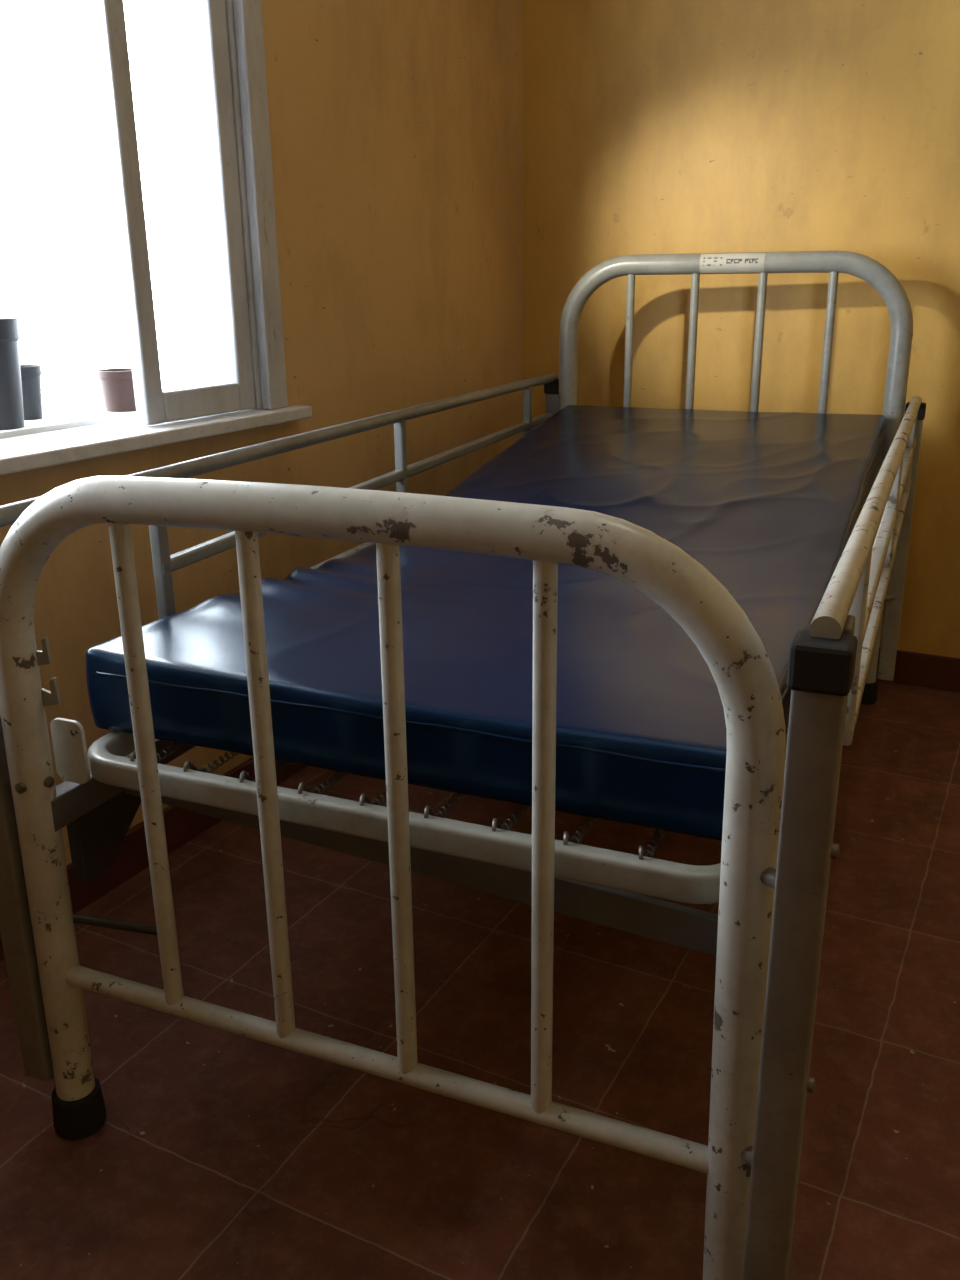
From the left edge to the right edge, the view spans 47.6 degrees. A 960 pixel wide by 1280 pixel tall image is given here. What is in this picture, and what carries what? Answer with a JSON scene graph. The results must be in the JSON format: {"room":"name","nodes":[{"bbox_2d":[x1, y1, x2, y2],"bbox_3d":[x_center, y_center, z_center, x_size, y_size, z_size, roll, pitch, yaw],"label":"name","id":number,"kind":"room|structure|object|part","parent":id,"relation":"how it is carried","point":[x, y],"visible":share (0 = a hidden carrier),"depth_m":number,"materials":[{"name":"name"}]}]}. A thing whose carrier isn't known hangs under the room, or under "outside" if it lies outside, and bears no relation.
{"room":"hospital room","nodes":[
{"label":"hospital room","id":0,"kind":"room"},
{"bbox_2d":[0,0,522,865],"bbox_3d":[-1.086,-0.616,1.352,0.160,2.650,4.940,9,20,26],"label":"wall","id":1,"kind":"structure","parent":0,"point":[396,126],"depth_m":2.67,"materials":[{"name":"paint"}]},
{"bbox_2d":[0,384,204,438],"bbox_3d":[-1.192,-0.265,1.815,0.336,0.095,2.900,9,20,26],"label":"trim","id":2,"kind":"structure","parent":1,"relation":"attached to","point":[90,411],"depth_m":2.26,"materials":[{"name":"concrete"}]},
{"bbox_2d":[0,318,24,429],"bbox_3d":[-0.918,-0.501,2.049,0.117,0.200,0.117,9,20,26],"label":"plant pot","id":3,"kind":"object","parent":2,"relation":"on","point":[11,399],"visible":1,"depth_m":2.03,"materials":[{"name":"grey ceramic"}]},
{"bbox_2d":[20,364,42,419],"bbox_3d":[-0.921,-0.500,2.200,0.076,0.105,0.076,9,20,26],"label":"plant pot","id":4,"kind":"object","parent":2,"relation":"on","point":[31,374],"visible":0.62,"depth_m":2.18,"materials":[{"name":"plastic"}]},
{"bbox_2d":[95,368,135,411],"bbox_3d":[-0.767,-0.537,2.337,0.104,0.085,0.104,9,20,26],"label":"plant pot","id":5,"kind":"object","parent":2,"relation":"on","point":[116,384],"visible":0.74,"depth_m":2.30,"materials":[{"name":"plastic"}]},
{"bbox_2d":[0,757,306,960],"bbox_3d":[-0.961,0.586,1.774,0.014,0.100,4.766,9,20,26],"label":"baseboard","id":6,"kind":"structure","parent":1,"relation":"attached to","point":[182,826],"depth_m":2.23,"materials":[{"name":"brown wood"}]},
{"bbox_2d":[0,405,311,475],"bbox_3d":[-0.881,-0.292,1.810,0.212,0.027,1.735,9,20,26],"label":"window sill","id":7,"kind":"structure","parent":1,"relation":"attached to","point":[21,453],"depth_m":2.06,"materials":[{"name":"paint"}]},
{"bbox_2d":[92,0,287,425],"bbox_3d":[-0.897,-0.921,1.623,0.178,1.285,1.622,9,20,26],"label":"window","id":8,"kind":"structure","parent":1,"relation":"in","point":[244,17],"depth_m":2.25,"materials":[{"name":"paint"}]},
{"bbox_3d":[-0.594,-1.040,2.096,0.032,1.202,0.332,9,20,26],"label":"fixed sash","id":9,"kind":"part","parent":8,"relation":"part of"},
{"bbox_2d":[0,680,959,1279],"bbox_3d":[0.544,0.910,1.057,3.724,0.100,5.100,9,20,26],"label":"floor","id":10,"kind":"structure","parent":0,"point":[216,1154],"depth_m":1.66,"materials":[{"name":"tile"}]},
{"bbox_2d":[51,1076,105,1140],"bbox_3d":[-0.578,0.670,1.566,0.072,0.062,0.072,7,20,22],"label":"cap","id":11,"kind":"object","parent":10,"relation":"on","point":[79,1119],"visible":0.77,"depth_m":1.54,"materials":[{"name":"black rubber"}]},
{"bbox_2d":[0,476,784,1279],"bbox_3d":[-0.157,0.284,1.248,0.978,0.926,0.053,7,20,22],"label":"footboard arch","id":12,"kind":"object","parent":10,"relation":"on","point":[738,661],"depth_m":1.08,"materials":[{"name":"white metal"}]},
{"bbox_2d":[15,782,26,793],"bbox_3d":[-0.580,0.187,1.373,0.014,0.014,0.008,7,20,22],"label":"bolt","id":13,"kind":"object","parent":12,"relation":"attached to","point":[20,788],"visible":1,"depth_m":1.37,"materials":[{"name":"metal"}]},
{"bbox_3d":[-0.548,0.067,1.367,0.052,0.151,0.005,7,20,22],"label":"hook bracket","id":14,"kind":"part","parent":12,"relation":"part of","materials":[{"name":"white metal"}]},
{"bbox_2d":[43,776,54,787],"bbox_3d":[-0.550,0.181,1.389,0.008,0.014,0.014,7,20,22],"label":"bolt","id":15,"kind":"object","parent":12,"relation":"attached to","point":[49,781],"visible":1,"depth_m":1.39,"materials":[{"name":"metal"}]},
{"bbox_2d":[73,914,157,935],"bbox_3d":[-0.481,0.383,1.461,0.141,0.011,0.012,4,19,14],"label":"rod","id":16,"kind":"object","parent":12,"relation":"attached to","point":[81,919],"visible":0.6,"depth_m":1.46,"materials":[{"name":"metal"}]},
{"bbox_2d":[65,965,708,1173],"bbox_3d":[-0.155,0.505,1.322,0.912,0.027,0.028,7,20,22],"label":"crossbar","id":17,"kind":"object","parent":12,"relation":"attached to","point":[603,1129],"depth_m":1.28,"materials":[{"name":"white metal"}]},
{"bbox_2d":[559,250,912,682],"bbox_3d":[0.675,-0.470,3.086,0.956,1.186,0.054,7,20,22],"label":"headboard arch","id":18,"kind":"object","parent":10,"relation":"on","point":[897,302],"visible":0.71,"depth_m":2.85,"materials":[{"name":"white metal"}]},
{"bbox_2d":[51,739,194,831],"bbox_3d":[-0.144,-0.088,2.349,0.030,0.045,2.150,7,20,22],"label":"beam","id":19,"kind":"structure","parent":18,"relation":"attached to","point":[72,800],"depth_m":1.45,"materials":[{"name":"metal"}]},
{"bbox_2d":[66,790,140,882],"bbox_3d":[-0.531,0.258,1.579,0.023,0.125,0.160,7,20,22],"label":"bracket","id":20,"kind":"object","parent":19,"relation":"attached to","point":[96,837],"visible":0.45,"depth_m":1.54,"materials":[{"name":"metal"}]},
{"bbox_2d":[88,459,883,903],"bbox_3d":[0.267,-0.138,2.141,0.869,0.192,2.072,7,20,22],"label":"frame","id":21,"kind":"object","parent":19,"relation":"on","point":[109,764],"visible":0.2,"depth_m":1.22,"materials":[{"name":"metal"}]},
{"bbox_2d":[50,718,89,783],"bbox_3d":[-0.532,0.144,1.412,0.052,0.088,0.006,7,20,22],"label":"plate","id":22,"kind":"object","parent":21,"relation":"attached to","point":[68,736],"visible":1,"depth_m":1.41,"materials":[{"name":"beige metal"}]},
{"bbox_2d":[125,788,717,955],"bbox_3d":[-0.097,0.249,1.290,0.827,0.076,0.012,8,20,24],"label":"crossbar","id":23,"kind":"object","parent":21,"relation":"attached to","point":[664,921],"visible":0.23,"depth_m":1.22,"materials":[{"name":"metal"}]},
{"bbox_2d":[700,253,765,272],"bbox_3d":[0.669,-1.000,2.887,0.170,0.048,0.014,7,20,22],"label":"paper label","id":24,"kind":"object","parent":18,"relation":"attached to","point":[741,267],"visible":1,"depth_m":2.89,"materials":[{"name":"white paper"}]},
{"bbox_2d":[703,257,758,265],"bbox_3d":[0.664,-1.003,2.882,0.145,0.021,0.004,7,20,22],"label":"lettering","id":25,"kind":"object","parent":24,"relation":"attached to","point":[753,259],"visible":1,"depth_m":2.88},
{"bbox_2d":[741,594,895,1164],"bbox_3d":[0.260,-0.003,2.208,1.022,0.337,2.245,7,20,22],"label":"rail mounts","id":26,"kind":"object","parent":18,"relation":"attached to","point":[768,876],"visible":0.2,"depth_m":1.01,"materials":[{"name":"grey metal"}]},
{"bbox_2d":[0,373,558,1081],"bbox_3d":[-0.203,-0.090,2.398,0.052,0.805,2.264,7,20,22],"label":"rail","id":27,"kind":"object","parent":26,"relation":"attached to","point":[16,931],"visible":0.43,"depth_m":1.69,"materials":[{"name":"grey metal"}]},
{"bbox_3d":[-0.628,0.263,1.438,0.044,0.747,0.030,7,20,22],"label":"rail post","id":28,"kind":"part","parent":27,"relation":"part of","materials":[{"name":"grey metal"}]},
{"bbox_3d":[0.226,-0.389,3.377,0.044,0.751,0.030,7,20,22],"label":"rail post","id":29,"kind":"part","parent":27,"relation":"part of","materials":[{"name":"grey metal"}]},
{"bbox_2d":[742,396,925,1279],"bbox_3d":[0.724,0.046,2.010,0.050,0.831,2.297,7,20,22],"label":"rail","id":30,"kind":"object","parent":26,"relation":"attached to","point":[829,661],"visible":1,"depth_m":1.01,"materials":[{"name":"metal"}]},
{"bbox_3d":[0.291,0.400,1.035,0.044,0.777,0.030,7,20,22],"label":"rail post","id":31,"kind":"part","parent":30,"relation":"part of","materials":[{"name":"grey metal"}]},
{"bbox_2d":[807,1076,815,1092],"bbox_3d":[0.316,0.424,1.038,0.008,0.014,0.014,7,20,22],"label":"bolt","id":32,"kind":"object","parent":30,"relation":"attached to","point":[811,1085],"visible":1,"depth_m":1.03,"materials":[{"name":"metal"}]},
{"bbox_2d":[831,843,839,859],"bbox_3d":[0.314,0.187,0.959,0.008,0.014,0.014,7,20,22],"label":"bolt","id":33,"kind":"object","parent":30,"relation":"attached to","point":[835,851],"visible":1,"depth_m":0.95,"materials":[{"name":"metal"}]},
{"bbox_3d":[1.160,-0.242,3.009,0.044,0.742,0.030,7,20,22],"label":"rail post","id":34,"kind":"part","parent":30,"relation":"part of","materials":[{"name":"grey metal"}]},
{"bbox_2d":[861,681,877,704],"bbox_3d":[1.097,0.143,3.103,0.072,0.062,0.072,7,20,22],"label":"cap","id":35,"kind":"object","parent":10,"relation":"on","point":[869,696],"visible":0.46,"depth_m":3.07,"materials":[{"name":"black rubber"}]},
{"bbox_2d":[523,0,959,657],"bbox_3d":[1.678,-1.093,2.699,3.724,2.650,0.160,9,20,26],"label":"wall","id":36,"kind":"structure","parent":0,"point":[650,126],"depth_m":3.08,"materials":[{"name":"paint"}]},
{"bbox_2d":[876,648,959,691],"bbox_3d":[1.652,0.142,3.025,3.404,0.100,0.014,9,20,26],"label":"baseboard","id":37,"kind":"structure","parent":36,"relation":"attached to","point":[911,668],"depth_m":3.19,"materials":[{"name":"brown wood"}]},
{"bbox_3d":[0.272,-0.159,2.162,0.790,0.152,1.930,7,20,22],"label":"cloth","id":38,"kind":"object","parent":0,"visible":0},
{"bbox_2d":[86,405,885,840],"bbox_3d":[0.264,-0.218,2.152,0.883,0.259,2.009,7,20,22],"label":"mattress","id":39,"kind":"object","parent":38,"relation":"on","point":[770,504],"visible":0.7,"depth_m":1.53,"materials":[{"name":"blue plastic"}]}
]}

